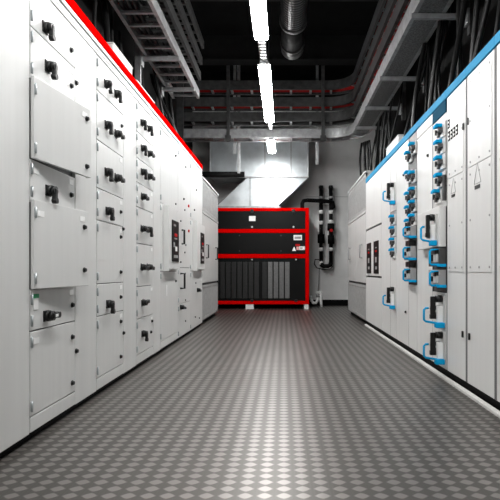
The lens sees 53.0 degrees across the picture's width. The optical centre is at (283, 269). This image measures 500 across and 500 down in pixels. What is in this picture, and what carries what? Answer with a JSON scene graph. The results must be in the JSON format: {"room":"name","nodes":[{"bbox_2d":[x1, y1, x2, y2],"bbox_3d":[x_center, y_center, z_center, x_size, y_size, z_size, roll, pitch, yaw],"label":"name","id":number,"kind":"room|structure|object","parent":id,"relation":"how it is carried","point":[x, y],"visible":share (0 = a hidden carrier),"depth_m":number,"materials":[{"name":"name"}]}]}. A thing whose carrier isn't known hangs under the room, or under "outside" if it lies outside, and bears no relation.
{"room":"electrical room","nodes":[
{"label":"electrical room","id":0,"kind":"room"},
{"bbox_2d":[74,0,192,152],"bbox_3d":[-2.150,-1.562,4.450,0.100,4.750,14.100,0,0,0],"label":"wall","id":1,"kind":"structure","parent":0,"point":[86,6],"depth_m":6.67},
{"bbox_2d":[202,172,244,176],"bbox_3d":[-1.459,-1.978,10.350,1.282,0.120,0.120,0,0,0],"label":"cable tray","id":2,"kind":"object","parent":1,"relation":"attached to","point":[204,174],"visible":0.66,"depth_m":10.30,"materials":[{"name":"metal"}]},
{"bbox_2d":[0,305,499,499],"bbox_3d":[0.000,0.863,4.450,4.400,0.100,14.300,0,0,0],"label":"floor","id":3,"kind":"structure","parent":0,"point":[263,402],"depth_m":2.61,"materials":[{"name":"metal"}]},
{"bbox_2d":[0,0,28,452],"bbox_3d":[-1.497,-0.376,1.946,0.606,2.317,0.827,0,0,0],"label":"tall cabinet","id":4,"kind":"object","parent":3,"relation":"on","point":[14,14],"visible":1,"depth_m":2.23,"materials":[{"name":"white metal"}]},
{"bbox_2d":[29,0,96,432],"bbox_3d":[-1.452,-0.376,2.780,0.697,2.317,0.835,0,0,0],"label":"tall cabinet","id":5,"kind":"object","parent":3,"relation":"on","point":[62,55],"visible":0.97,"depth_m":2.64,"materials":[{"name":"white metal"}]},
{"bbox_2d":[0,324,200,457],"bbox_3d":[-1.512,0.797,4.375,0.575,0.030,5.950,0,0,0],"label":"trim","id":6,"kind":"structure","parent":3,"relation":"on","point":[73,407],"depth_m":2.92,"materials":[{"name":"black paint"}]},
{"bbox_2d":[94,31,136,389],"bbox_3d":[-1.475,-0.376,3.631,0.650,2.317,0.857,0,0,0],"label":"tall cabinet","id":7,"kind":"object","parent":3,"relation":"on","point":[116,86],"visible":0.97,"depth_m":3.54,"materials":[{"name":"white metal"}]},
{"bbox_2d":[107,42,132,73],"bbox_3d":[-1.455,-1.639,4.200,0.222,0.322,0.512,0,0,0],"label":"box","id":8,"kind":"object","parent":7,"relation":"on","point":[112,45],"visible":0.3,"depth_m":4.13,"materials":[{"name":"white metal"}]},
{"bbox_2d":[135,82,160,364],"bbox_3d":[-1.475,-0.376,4.454,0.650,2.317,0.779,0,0,0],"label":"tall cabinet","id":9,"kind":"object","parent":3,"relation":"on","point":[148,115],"visible":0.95,"depth_m":4.40,"materials":[{"name":"white metal"}]},
{"bbox_2d":[101,0,110,41],"bbox_3d":[-1.642,-1.982,4.609,0.123,1.022,0.060,0,0,41],"label":"cable","id":10,"kind":"object","parent":9,"relation":"on","point":[104,5],"visible":0.37,"depth_m":4.59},
{"bbox_2d":[159,113,179,348],"bbox_3d":[-1.468,-0.376,5.253,0.664,2.317,0.809,0,0,0],"label":"tall cabinet","id":11,"kind":"object","parent":3,"relation":"on","point":[169,214],"visible":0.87,"depth_m":5.15,"materials":[{"name":"white metal"}]},
{"bbox_2d":[110,5,113,41],"bbox_3d":[-1.675,-2.282,4.954,0.088,1.614,0.109,0,0,0],"label":"cable","id":12,"kind":"object","parent":11,"relation":"on","point":[112,8],"visible":0.29,"depth_m":4.92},
{"bbox_2d":[134,0,140,83],"bbox_3d":[-1.643,-2.482,5.580,0.115,2.010,0.120,0,0,0],"label":"post","id":13,"kind":"object","parent":11,"relation":"on","point":[137,68],"visible":0.17,"depth_m":5.55,"materials":[{"name":"metal"}]},
{"bbox_2d":[139,52,178,67],"bbox_3d":[-1.385,-2.345,5.580,0.430,0.140,0.100,0,0,0],"label":"support bracket","id":14,"kind":"object","parent":13,"relation":"attached to","point":[142,58],"visible":1,"depth_m":5.56,"materials":[{"name":"metal"}]},
{"bbox_2d":[158,0,203,48],"bbox_3d":[-1.363,-3.308,4.475,0.375,0.112,5.750,0,0,0],"label":"cable tray","id":15,"kind":"object","parent":13,"relation":"attached to","point":[187,3],"visible":0.63,"depth_m":6.62,"materials":[{"name":"metal"}]},
{"bbox_2d":[177,135,190,337],"bbox_3d":[-1.469,-0.376,6.030,0.662,2.317,0.735,0,0,0],"label":"tall cabinet","id":16,"kind":"object","parent":3,"relation":"on","point":[184,152],"visible":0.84,"depth_m":5.97,"materials":[{"name":"white metal"}]},
{"bbox_2d":[147,40,163,114],"bbox_3d":[-1.568,-2.282,6.110,0.252,1.613,0.049,0,0,-20],"label":"cable","id":17,"kind":"object","parent":16,"relation":"on","point":[154,73],"visible":0.33,"depth_m":6.10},
{"bbox_2d":[190,151,204,329],"bbox_3d":[-1.468,-0.376,6.875,0.664,2.317,0.945,0,0,0],"label":"tall cabinet","id":18,"kind":"object","parent":3,"relation":"on","point":[197,230],"visible":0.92,"depth_m":6.78,"materials":[{"name":"white metal"}]},
{"bbox_2d":[156,33,161,109],"bbox_3d":[-1.643,-2.482,6.530,0.115,2.010,0.120,0,0,0],"label":"post","id":19,"kind":"object","parent":18,"relation":"on","point":[158,79],"visible":0.05,"depth_m":6.50,"materials":[{"name":"metal"}]},
{"bbox_2d":[109,0,198,98],"bbox_3d":[-1.363,-2.438,4.275,0.375,0.112,5.350,0,0,0],"label":"cable tray","id":20,"kind":"object","parent":19,"relation":"on","point":[156,10],"visible":0.84,"depth_m":5.26,"materials":[{"name":"metal"}]},
{"bbox_2d":[116,0,168,79],"bbox_3d":[-1.498,-2.454,4.050,0.063,0.048,4.700,0,0,0],"label":"cable","id":21,"kind":"object","parent":20,"relation":"on","point":[120,2],"visible":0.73,"depth_m":5.12,"materials":[{"name":"rubber"}]},
{"bbox_2d":[124,0,172,79],"bbox_3d":[-1.435,-2.454,4.050,0.056,0.048,4.700,0,0,0],"label":"cable","id":22,"kind":"object","parent":20,"relation":"on","point":[128,3],"visible":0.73,"depth_m":5.12,"materials":[{"name":"rubber"}]},
{"bbox_2d":[130,0,177,79],"bbox_3d":[-1.382,-2.454,4.050,0.062,0.048,4.700,0,0,0],"label":"cable","id":23,"kind":"object","parent":20,"relation":"on","point":[133,2],"visible":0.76,"depth_m":5.13,"materials":[{"name":"rubber"}]},
{"bbox_2d":[161,84,194,96],"bbox_3d":[-1.385,-2.345,6.530,0.430,0.140,0.100,0,0,0],"label":"support bracket","id":24,"kind":"object","parent":19,"relation":"attached to","point":[163,89],"visible":1,"depth_m":6.51,"materials":[{"name":"metal"}]},
{"bbox_2d":[150,74,176,131],"bbox_3d":[-1.520,-1.984,6.396,0.384,1.018,0.076,0,0,-14],"label":"cable","id":25,"kind":"object","parent":18,"relation":"on","point":[165,109],"visible":0.53,"depth_m":6.37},
{"bbox_2d":[201,176,218,323],"bbox_3d":[-1.482,-0.282,8.223,0.656,2.190,1.735,0,0,0],"label":"tall cabinet","id":26,"kind":"object","parent":3,"relation":"on","point":[209,195],"visible":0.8,"depth_m":8.16,"materials":[{"name":"white metal"}]},
{"bbox_2d":[202,179,217,220],"bbox_3d":[-1.216,-1.115,8.223,0.028,0.455,1.725,0,0,0],"label":"grille","id":27,"kind":"object","parent":26,"relation":"attached to","point":[209,195],"depth_m":8.09,"materials":[{"name":"metal"}]},
{"bbox_2d":[202,283,217,319],"bbox_3d":[-1.216,0.485,8.223,0.028,0.515,1.725,0,0,0],"label":"grille","id":28,"kind":"object","parent":26,"relation":"attached to","point":[209,290],"depth_m":8.09,"materials":[{"name":"metal"}]},
{"bbox_2d":[217,208,308,308],"bbox_3d":[-0.655,-0.240,10.791,2.350,2.106,0.818,0,0,0],"label":"electrical cabinet","id":29,"kind":"object","parent":3,"relation":"on","point":[263,253],"visible":0.73,"depth_m":10.41,"materials":[{"name":"metal"}]},
{"bbox_2d":[209,142,308,207],"bbox_3d":[-0.527,-2.096,10.970,2.114,1.586,0.760,0,0,0],"label":"air duct","id":30,"kind":"object","parent":29,"relation":"on","point":[270,180],"visible":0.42,"depth_m":10.62,"materials":[{"name":"metal"}]},
{"bbox_2d":[218,178,307,206],"bbox_3d":[-0.467,-1.656,10.905,1.954,0.598,0.550,0,0,0],"label":"hood","id":31,"kind":"object","parent":30,"relation":"attached to","point":[251,192],"depth_m":10.63,"materials":[{"name":"metal"}]},
{"bbox_2d":[300,185,334,289],"bbox_3d":[0.730,-0.647,11.189,0.878,2.521,0.292,0,0,-21],"label":"pipe assembly","id":32,"kind":"object","parent":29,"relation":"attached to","point":[330,226],"visible":0.98,"depth_m":11.25,"materials":[{"name":"black plastic"}]},
{"bbox_2d":[347,171,371,323],"bbox_3d":[1.482,-0.323,8.350,0.656,2.270,2.050,0,0,0],"label":"tall cabinet","id":33,"kind":"object","parent":3,"relation":"on","point":[357,230],"visible":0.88,"depth_m":8.16,"materials":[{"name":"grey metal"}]},
{"bbox_2d":[348,282,365,319],"bbox_3d":[1.216,0.485,8.350,0.028,0.515,2.040,0,0,0],"label":"panel","id":34,"kind":"object","parent":33,"relation":"attached to","point":[356,290],"depth_m":8.22,"materials":[{"name":"metal"}]},
{"bbox_2d":[348,173,367,222],"bbox_3d":[1.216,-1.155,8.350,0.028,0.535,2.040,0,0,0],"label":"panel","id":35,"kind":"object","parent":33,"relation":"attached to","point":[357,193],"depth_m":8.20,"materials":[{"name":"metal"}]},
{"bbox_2d":[366,163,381,329],"bbox_3d":[1.494,-0.291,6.735,0.612,2.078,1.168,0,0,0],"label":"tall cabinet","id":36,"kind":"object","parent":3,"relation":"on","point":[374,180],"visible":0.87,"depth_m":6.63,"materials":[{"name":"white metal"}]},
{"bbox_2d":[383,96,393,158],"bbox_3d":[1.485,-2.027,6.973,0.204,1.524,0.033,0,0,3],"label":"cable","id":37,"kind":"object","parent":36,"relation":"on","point":[391,103],"visible":0.56,"depth_m":6.96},
{"bbox_2d":[389,81,403,144],"bbox_3d":[1.532,-2.026,7.021,0.310,1.523,0.040,0,0,37],"label":"cable","id":38,"kind":"object","parent":36,"relation":"on","point":[399,103],"visible":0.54,"depth_m":6.97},
{"bbox_2d":[381,146,396,338],"bbox_3d":[1.434,-0.291,5.740,0.732,2.078,0.818,0,0,0],"label":"tall cabinet","id":39,"kind":"object","parent":3,"relation":"on","point":[389,163],"visible":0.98,"depth_m":5.58,"materials":[{"name":"white metal"}]},
{"bbox_2d":[382,287,394,308],"bbox_3d":[1.134,0.302,5.440,0.132,0.241,0.140,0,0,0],"label":"switch","id":40,"kind":"object","parent":39,"relation":"attached to","point":[390,297],"depth_m":5.40,"materials":[{"name":"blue plastic"}]},
{"bbox_2d":[382,182,394,204],"bbox_3d":[1.134,-0.828,5.440,0.132,0.241,0.140,0,0,0],"label":"switch","id":41,"kind":"object","parent":39,"relation":"attached to","point":[390,196],"depth_m":5.41,"materials":[{"name":"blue plastic"}]},
{"bbox_2d":[386,134,403,155],"bbox_3d":[1.455,-1.433,6.250,0.222,0.332,0.712,0,0,0],"label":"box","id":42,"kind":"object","parent":39,"relation":"on","point":[398,137],"visible":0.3,"depth_m":6.11,"materials":[{"name":"white metal"}]},
{"bbox_2d":[403,43,427,136],"bbox_3d":[1.490,-2.026,5.670,0.361,1.526,0.082,0,0,-3],"label":"cable","id":43,"kind":"object","parent":39,"relation":"on","point":[425,61],"visible":0.43,"depth_m":5.67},
{"bbox_2d":[396,124,417,350],"bbox_3d":[1.440,-0.291,4.920,0.720,2.078,0.818,0,0,0],"label":"tall cabinet","id":44,"kind":"object","parent":3,"relation":"on","point":[406,149],"visible":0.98,"depth_m":4.74,"materials":[{"name":"white metal"}]},
{"bbox_2d":[404,169,412,182],"bbox_3d":[1.171,-0.887,4.740,0.066,0.110,0.120,0,0,0],"label":"switch","id":45,"kind":"object","parent":44,"relation":"attached to","point":[405,172],"depth_m":4.73,"materials":[{"name":"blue plastic"}]},
{"bbox_2d":[402,268,416,281],"bbox_3d":[1.140,0.047,4.659,0.120,0.129,0.282,0,0,0],"label":"switch","id":46,"kind":"object","parent":44,"relation":"attached to","point":[408,274],"depth_m":4.55,"materials":[{"name":"blue plastic"}]},
{"bbox_2d":[402,246,416,259],"bbox_3d":[1.140,-0.153,4.659,0.120,0.129,0.282,0,0,0],"label":"switch","id":47,"kind":"object","parent":44,"relation":"attached to","point":[410,252],"depth_m":4.55,"materials":[{"name":"blue plastic"}]},
{"bbox_2d":[402,226,416,239],"bbox_3d":[1.140,-0.345,4.659,0.120,0.114,0.282,0,0,0],"label":"switch","id":48,"kind":"object","parent":44,"relation":"attached to","point":[408,232],"depth_m":4.55,"materials":[{"name":"blue plastic"}]},
{"bbox_2d":[407,213,416,225],"bbox_3d":[1.171,-0.463,4.590,0.066,0.110,0.120,0,0,0],"label":"switch","id":49,"kind":"object","parent":44,"relation":"attached to","point":[413,220],"depth_m":4.56,"materials":[{"name":"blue plastic"}]},
{"bbox_2d":[407,199,416,212],"bbox_3d":[1.171,-0.588,4.590,0.066,0.110,0.120,0,0,0],"label":"switch","id":50,"kind":"object","parent":44,"relation":"attached to","point":[413,206],"depth_m":4.56,"materials":[{"name":"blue plastic"}]},
{"bbox_2d":[407,186,416,199],"bbox_3d":[1.171,-0.708,4.590,0.066,0.110,0.120,0,0,0],"label":"switch","id":51,"kind":"object","parent":44,"relation":"attached to","point":[413,193],"depth_m":4.56,"materials":[{"name":"blue plastic"}]},
{"bbox_2d":[407,169,416,183],"bbox_3d":[1.171,-0.858,4.590,0.066,0.110,0.120,0,0,0],"label":"switch","id":52,"kind":"object","parent":44,"relation":"attached to","point":[413,177],"depth_m":4.56,"materials":[{"name":"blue plastic"}]},
{"bbox_2d":[407,141,416,155],"bbox_3d":[1.171,-1.117,4.590,0.066,0.110,0.120,0,0,0],"label":"switch","id":53,"kind":"object","parent":44,"relation":"attached to","point":[413,149],"depth_m":4.56,"materials":[{"name":"blue plastic"}]},
{"bbox_2d":[411,43,426,127],"bbox_3d":[1.470,-2.178,5.258,0.399,1.826,0.060,0,0,-39],"label":"cable","id":54,"kind":"object","parent":44,"relation":"on","point":[423,49],"visible":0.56,"depth_m":5.16,"materials":[{"name":"rubber"}]},
{"bbox_2d":[425,37,430,111],"bbox_3d":[1.502,-2.026,5.225,0.048,1.523,0.242,0,0,29],"label":"cable","id":55,"kind":"object","parent":44,"relation":"on","point":[429,41],"visible":0.53,"depth_m":5.25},
{"bbox_2d":[428,20,442,108],"bbox_3d":[1.471,-2.177,4.826,0.214,1.825,0.094,0,0,34],"label":"cable","id":56,"kind":"object","parent":44,"relation":"on","point":[440,22],"visible":0.59,"depth_m":4.80,"materials":[{"name":"rubber"}]},
{"bbox_2d":[434,20,444,101],"bbox_3d":[1.520,-2.027,4.827,0.255,1.524,0.055,0,0,-45],"label":"cable","id":57,"kind":"object","parent":44,"relation":"on","point":[443,24],"visible":0.48,"depth_m":4.79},
{"bbox_2d":[433,6,450,103],"bbox_3d":[1.545,-2.027,4.886,0.212,1.523,0.060,0,0,10],"label":"cable","id":58,"kind":"object","parent":44,"relation":"on","point":[449,9],"visible":0.37,"depth_m":4.86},
{"bbox_2d":[416,90,446,369],"bbox_3d":[1.416,-0.291,4.098,0.767,2.078,0.821,0,0,0],"label":"tall cabinet","id":59,"kind":"object","parent":3,"relation":"on","point":[432,126],"visible":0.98,"depth_m":3.83,"materials":[{"name":"white metal"}]},
{"bbox_2d":[420,214,436,245],"bbox_3d":[1.091,-0.303,3.810,0.117,0.241,0.140,0,0,0],"label":"switch","id":60,"kind":"object","parent":59,"relation":"attached to","point":[431,230],"depth_m":3.77,"materials":[{"name":"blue plastic"}]},
{"bbox_2d":[423,330,444,364],"bbox_3d":[1.123,0.584,3.780,0.153,0.241,0.140,0,0,0],"label":"switch","id":61,"kind":"object","parent":59,"relation":"attached to","point":[437,348],"depth_m":3.75,"materials":[{"name":"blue plastic"}]},
{"bbox_2d":[423,295,444,327],"bbox_3d":[1.123,0.312,3.780,0.153,0.241,0.140,0,0,0],"label":"switch","id":62,"kind":"object","parent":59,"relation":"attached to","point":[436,312],"depth_m":3.74,"materials":[{"name":"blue plastic"}]},
{"bbox_2d":[431,188,441,204],"bbox_3d":[1.171,-0.568,3.860,0.066,0.110,0.120,0,0,0],"label":"switch","id":63,"kind":"object","parent":59,"relation":"attached to","point":[437,198],"depth_m":3.82,"materials":[{"name":"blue plastic"}]},
{"bbox_2d":[429,270,446,287],"bbox_3d":[1.140,0.065,3.834,0.120,0.134,0.292,0,0,0],"label":"switch","id":64,"kind":"object","parent":59,"relation":"attached to","point":[437,278],"depth_m":3.72,"materials":[{"name":"blue plastic"}]},
{"bbox_2d":[429,248,446,266],"bbox_3d":[1.140,-0.095,3.834,0.120,0.142,0.292,0,0,0],"label":"switch","id":65,"kind":"object","parent":59,"relation":"attached to","point":[437,256],"depth_m":3.72,"materials":[{"name":"blue plastic"}]},
{"bbox_2d":[432,99,446,124],"bbox_3d":[1.209,-1.220,3.875,0.022,0.095,0.330,0,0,0],"label":"panel","id":66,"kind":"object","parent":59,"relation":"attached to","point":[439,111],"depth_m":3.85,"materials":[{"name":"blue metal"}]},
{"bbox_2d":[433,170,446,188],"bbox_3d":[1.171,-0.682,3.800,0.066,0.110,0.200,0,0,0],"label":"switch","id":67,"kind":"object","parent":59,"relation":"attached to","point":[441,180],"depth_m":3.76,"materials":[{"name":"blue plastic"}]},
{"bbox_2d":[433,153,446,171],"bbox_3d":[1.171,-0.812,3.800,0.066,0.110,0.200,0,0,0],"label":"switch","id":68,"kind":"object","parent":59,"relation":"attached to","point":[441,163],"depth_m":3.76,"materials":[{"name":"blue plastic"}]},
{"bbox_2d":[433,137,446,154],"bbox_3d":[1.171,-0.932,3.800,0.066,0.110,0.200,0,0,0],"label":"switch","id":69,"kind":"object","parent":59,"relation":"attached to","point":[441,148],"depth_m":3.76,"materials":[{"name":"blue plastic"}]},
{"bbox_2d":[433,120,446,138],"bbox_3d":[1.171,-1.052,3.800,0.066,0.110,0.200,0,0,0],"label":"switch","id":70,"kind":"object","parent":59,"relation":"attached to","point":[441,132],"depth_m":3.76,"materials":[{"name":"blue plastic"}]},
{"bbox_2d":[447,0,467,87],"bbox_3d":[1.433,-2.026,4.117,0.316,1.525,0.061,0,0,-36],"label":"cable","id":71,"kind":"object","parent":59,"relation":"on","point":[452,74],"visible":0.73,"depth_m":4.09,"materials":[{"name":"rubber"}]},
{"bbox_2d":[456,0,462,73],"bbox_3d":[1.536,-2.177,4.360,0.071,1.823,0.110,0,0,0],"label":"cable","id":72,"kind":"object","parent":59,"relation":"on","point":[458,2],"visible":0.26,"depth_m":4.34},
{"bbox_2d":[469,0,480,63],"bbox_3d":[1.515,-2.177,3.889,0.080,1.824,0.193,0,0,-29],"label":"cable","id":73,"kind":"object","parent":59,"relation":"on","point":[476,10],"visible":0.44,"depth_m":3.92,"materials":[{"name":"rubber"}]},
{"bbox_2d":[472,0,491,59],"bbox_3d":[1.539,-2.027,3.780,0.104,1.527,0.329,0,0,-38],"label":"cable","id":74,"kind":"object","parent":59,"relation":"on","point":[487,4],"visible":0.49,"depth_m":3.83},
{"bbox_2d":[365,324,499,417],"bbox_3d":[1.196,0.802,4.460,0.037,0.020,5.720,0,0,0],"label":"trim","id":75,"kind":"structure","parent":3,"relation":"on","point":[460,388],"depth_m":3.63,"materials":[{"name":"white painted metal"}]},
{"bbox_2d":[368,322,499,410],"bbox_3d":[1.515,0.787,4.460,0.570,0.050,5.720,0,0,0],"label":"trim","id":76,"kind":"structure","parent":3,"relation":"on","point":[469,387],"depth_m":3.74,"materials":[{"name":"black paint"}]},
{"bbox_2d":[446,68,466,381],"bbox_3d":[1.494,-0.291,3.490,0.612,2.078,0.402,0,0,0],"label":"tall cabinet","id":77,"kind":"object","parent":3,"relation":"on","point":[456,93],"visible":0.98,"depth_m":3.44,"materials":[{"name":"white metal"}]},
{"bbox_2d":[493,0,499,36],"bbox_3d":[1.507,-2.027,3.425,0.227,1.523,0.049,0,0,-23],"label":"cable","id":78,"kind":"object","parent":77,"relation":"on","point":[497,21],"visible":0.29,"depth_m":3.38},
{"bbox_2d":[466,36,496,399],"bbox_3d":[1.494,-0.291,3.063,0.612,2.078,0.450,0,0,0],"label":"tall cabinet","id":79,"kind":"object","parent":3,"relation":"on","point":[481,71],"visible":0.94,"depth_m":3.02,"materials":[{"name":"white metal"}]},
{"bbox_2d":[495,30,499,401],"bbox_3d":[1.496,-0.291,2.613,0.607,2.078,0.449,0,0,0],"label":"tall cabinet","id":80,"kind":"object","parent":3,"relation":"on","point":[497,36],"visible":1,"depth_m":2.80,"materials":[{"name":"white metal"}]},
{"bbox_2d":[142,2,386,96],"bbox_3d":[0.000,-3.987,4.450,4.400,0.100,14.300,0,0,0],"label":"ceiling","id":81,"kind":"structure","parent":0,"point":[213,18],"depth_m":7.95,"materials":[{"name":"paint"}]},
{"bbox_2d":[177,68,183,140],"bbox_3d":[-1.860,-3.013,8.957,0.120,1.850,0.055,0,0,0],"label":"post","id":82,"kind":"object","parent":81,"relation":"hanging from","point":[180,100],"visible":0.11,"depth_m":8.93,"materials":[{"name":"metal"}]},
{"bbox_2d":[225,65,230,141],"bbox_3d":[-1.000,-3.123,8.960,0.100,1.630,0.050,0,0,0],"label":"post","id":83,"kind":"object","parent":81,"relation":"hanging from","point":[227,136],"visible":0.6,"depth_m":8.95,"materials":[{"name":"metal"}]},
{"bbox_2d":[184,0,393,94],"bbox_3d":[-0.200,-3.333,5.550,3.400,0.162,7.500,0,0,0],"label":"cable tray","id":84,"kind":"object","parent":83,"relation":"attached to","point":[251,85],"visible":0.61,"depth_m":9.00,"materials":[{"name":"metal"}]},
{"bbox_2d":[199,83,362,91],"bbox_3d":[-0.181,-3.313,5.595,3.331,0.044,7.382,0,0,0],"label":"cable","id":85,"kind":"object","parent":84,"relation":"in","point":[362,83],"visible":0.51,"depth_m":9.24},
{"bbox_2d":[199,0,397,90],"bbox_3d":[-0.209,-3.313,5.564,3.278,0.044,7.334,0,0,0],"label":"cable","id":86,"kind":"object","parent":84,"relation":"in","point":[397,0],"visible":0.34,"depth_m":9.19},
{"bbox_2d":[184,0,408,125],"bbox_3d":[-0.200,-2.763,5.550,3.400,0.162,7.500,0,0,0],"label":"cable tray","id":87,"kind":"object","parent":83,"relation":"attached to","point":[399,9],"visible":0.72,"depth_m":9.00,"materials":[{"name":"metal"}]},
{"bbox_2d":[184,118,353,122],"bbox_3d":[-0.196,-2.744,5.578,3.301,0.044,7.355,0,0,0],"label":"cable","id":88,"kind":"object","parent":87,"relation":"in","point":[352,118],"visible":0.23,"depth_m":9.23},
{"bbox_2d":[184,0,409,110],"bbox_3d":[-0.200,-3.033,5.550,3.400,0.162,7.500,0,0,0],"label":"cable tray","id":89,"kind":"object","parent":83,"relation":"attached to","point":[192,102],"visible":0.67,"depth_m":9.00,"materials":[{"name":"metal"}]},
{"bbox_2d":[184,0,409,107],"bbox_3d":[-0.211,-3.014,5.567,3.284,0.044,7.327,0,0,0],"label":"cable","id":90,"kind":"object","parent":89,"relation":"in","point":[409,0],"visible":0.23,"depth_m":9.17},
{"bbox_2d":[237,65,239,172],"bbox_3d":[-0.845,-2.873,9.340,0.050,2.130,0.040,0,0,0],"label":"post","id":91,"kind":"object","parent":81,"relation":"hanging from","point":[238,66],"visible":0.45,"depth_m":9.32,"materials":[{"name":"metal"}]},
{"bbox_2d":[258,14,271,129],"bbox_3d":[-0.235,-3.168,3.200,0.080,1.538,11.400,0,0,0],"label":"channel","id":92,"kind":"object","parent":81,"relation":"hanging from","point":[262,47],"visible":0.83,"depth_m":5.70,"materials":[{"name":"metal"}]},
{"bbox_2d":[250,0,267,39],"bbox_3d":[-0.235,-2.434,4.600,0.144,0.093,1.200,0,0,0],"label":"ceiling lamp","id":93,"kind":"object","parent":92,"relation":"attached to","point":[258,7],"visible":1,"depth_m":4.77,"materials":[{"name":"white"}]},
{"bbox_2d":[258,62,272,102],"bbox_3d":[-0.235,-2.434,6.555,0.144,0.093,1.210,0,0,0],"label":"ceiling lamp","id":94,"kind":"object","parent":92,"relation":"attached to","point":[264,72],"visible":0.94,"depth_m":6.40,"materials":[{"name":"white"}]},
{"bbox_2d":[263,102,273,122],"bbox_3d":[-0.235,-2.434,7.670,0.144,0.093,0.860,0,0,0],"label":"ceiling lamp","id":95,"kind":"object","parent":92,"relation":"attached to","point":[268,107],"visible":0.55,"depth_m":7.58,"materials":[{"name":"white"}]},
{"bbox_2d":[267,65,275,152],"bbox_3d":[-0.235,-3.107,9.375,0.144,1.660,0.750,0,0,0],"label":"ceiling lamp","id":96,"kind":"object","parent":81,"relation":"hanging from","point":[270,142],"visible":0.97,"depth_m":9.22,"materials":[{"name":"white"}]},
{"bbox_2d":[279,0,307,59],"bbox_3d":[0.115,-3.426,4.590,0.344,1.022,4.780,0,0,0],"label":"spiral duct","id":97,"kind":"object","parent":81,"relation":"hanging from","point":[293,16],"visible":1,"depth_m":6.13,"materials":[{"name":"metal"}]},
{"bbox_2d":[316,65,318,164],"bbox_3d":[0.620,-2.953,9.340,0.050,1.970,0.040,0,0,0],"label":"post","id":98,"kind":"object","parent":81,"relation":"hanging from","point":[317,66],"visible":0.51,"depth_m":9.32,"materials":[{"name":"metal"}]},
{"bbox_2d":[320,65,325,141],"bbox_3d":[0.700,-3.123,8.960,0.100,1.630,0.050,0,0,0],"label":"post","id":99,"kind":"object","parent":81,"relation":"hanging from","point":[322,136],"visible":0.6,"depth_m":8.95,"materials":[{"name":"metal"}]},
{"bbox_2d":[401,81,405,120],"bbox_3d":[1.743,-3.062,7.290,0.054,1.750,0.060,0,0,0],"label":"post","id":100,"kind":"object","parent":81,"relation":"hanging from","point":[403,99],"visible":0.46,"depth_m":7.26,"materials":[{"name":"metal"}]},
{"bbox_2d":[365,103,401,114],"bbox_3d":[1.448,-2.345,7.290,0.536,0.140,0.100,0,0,0],"label":"support bracket","id":101,"kind":"object","parent":100,"relation":"attached to","point":[366,107],"visible":0.87,"depth_m":7.27,"materials":[{"name":"metal"}]},
{"bbox_2d":[423,42,427,92],"bbox_3d":[1.743,-3.062,6.160,0.054,1.750,0.060,0,0,0],"label":"post","id":102,"kind":"object","parent":81,"relation":"hanging from","point":[424,85],"visible":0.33,"depth_m":6.13,"materials":[{"name":"metal"}]},
{"bbox_2d":[380,76,423,86],"bbox_3d":[1.448,-2.345,6.160,0.536,0.140,0.100,0,0,0],"label":"support bracket","id":103,"kind":"object","parent":102,"relation":"attached to","point":[382,78],"visible":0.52,"depth_m":6.14,"materials":[{"name":"metal"}]},
{"bbox_2d":[467,0,473,35],"bbox_3d":[1.743,-3.062,4.650,0.054,1.750,0.060,0,0,0],"label":"post","id":104,"kind":"object","parent":81,"relation":"hanging from","point":[470,4],"visible":0.4,"depth_m":4.62,"materials":[{"name":"metal"}]},
{"bbox_2d":[410,8,469,27],"bbox_3d":[1.448,-2.345,4.650,0.536,0.140,0.100,0,0,0],"label":"support bracket","id":105,"kind":"object","parent":104,"relation":"attached to","point":[414,16],"visible":0.84,"depth_m":4.63,"materials":[{"name":"metal"}]},
{"bbox_2d":[193,106,374,299],"bbox_3d":[0.000,-1.562,11.550,4.200,4.750,0.100,0,0,0],"label":"wall","id":106,"kind":"structure","parent":0,"point":[338,166],"depth_m":11.50,"materials":[{"name":"paint"}]},
{"bbox_2d":[218,300,347,304],"bbox_3d":[0.000,0.748,11.490,4.200,0.130,0.020,0,0,0],"label":"baseboard","id":107,"kind":"structure","parent":106,"relation":"attached to","point":[325,302],"depth_m":11.48,"materials":[{"name":"black paint"}]},
{"bbox_2d":[375,0,497,166],"bbox_3d":[2.150,-1.562,4.450,0.100,4.750,14.100,0,0,0],"label":"wall","id":108,"kind":"structure","parent":0,"point":[450,41],"depth_m":6.58,"materials":[{"name":"paint"}]},
{"bbox_2d":[162,35,372,64],"bbox_3d":[0.000,-3.723,8.450,4.200,0.430,0.240,0,0,0],"label":"beam","id":109,"kind":"structure","parent":108,"relation":"attached to","point":[218,49],"depth_m":8.38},
{"bbox_2d":[184,72,359,93],"bbox_3d":[0.000,-3.748,10.000,4.200,0.380,0.240,0,0,0],"label":"trim","id":110,"kind":"structure","parent":108,"relation":"attached to","point":[204,75],"depth_m":9.93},
{"bbox_2d":[171,0,387,1],"bbox_3d":[0.000,-3.772,6.600,4.200,0.330,0.240,0,0,0],"label":"trim","id":111,"kind":"structure","parent":108,"relation":"attached to","point":[171,0],"depth_m":6.71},
{"bbox_3d":[-1.643,-2.482,2.900,0.115,2.010,0.120,0,0,0],"label":"post","id":112,"kind":"object","parent":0,"visible":0},
{"bbox_2d":[139,0,200,80],"bbox_3d":[-1.363,-2.737,4.340,0.375,0.112,5.480,0,0,0],"label":"cable tray","id":113,"kind":"object","parent":112,"relation":"attached to","point":[168,6],"visible":0.41,"depth_m":5.73,"materials":[{"name":"metal"}]},
{"bbox_2d":[146,0,201,64],"bbox_3d":[-1.363,-3.007,4.400,0.375,0.112,5.600,0,0,0],"label":"cable tray","id":114,"kind":"object","parent":112,"relation":"attached to","point":[178,5],"visible":0.57,"depth_m":6.22,"materials":[{"name":"metal"}]},
{"bbox_3d":[1.448,-2.345,3.300,0.536,0.140,0.100,0,0,0],"label":"support bracket","id":115,"kind":"object","parent":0,"visible":0},
{"bbox_2d":[184,0,453,141],"bbox_3d":[-0.200,-2.462,5.550,3.400,0.162,7.500,0,0,0],"label":"cable tray","id":116,"kind":"object","parent":115,"relation":"on","point":[405,47],"visible":0.95,"depth_m":6.72,"materials":[{"name":"metal"}]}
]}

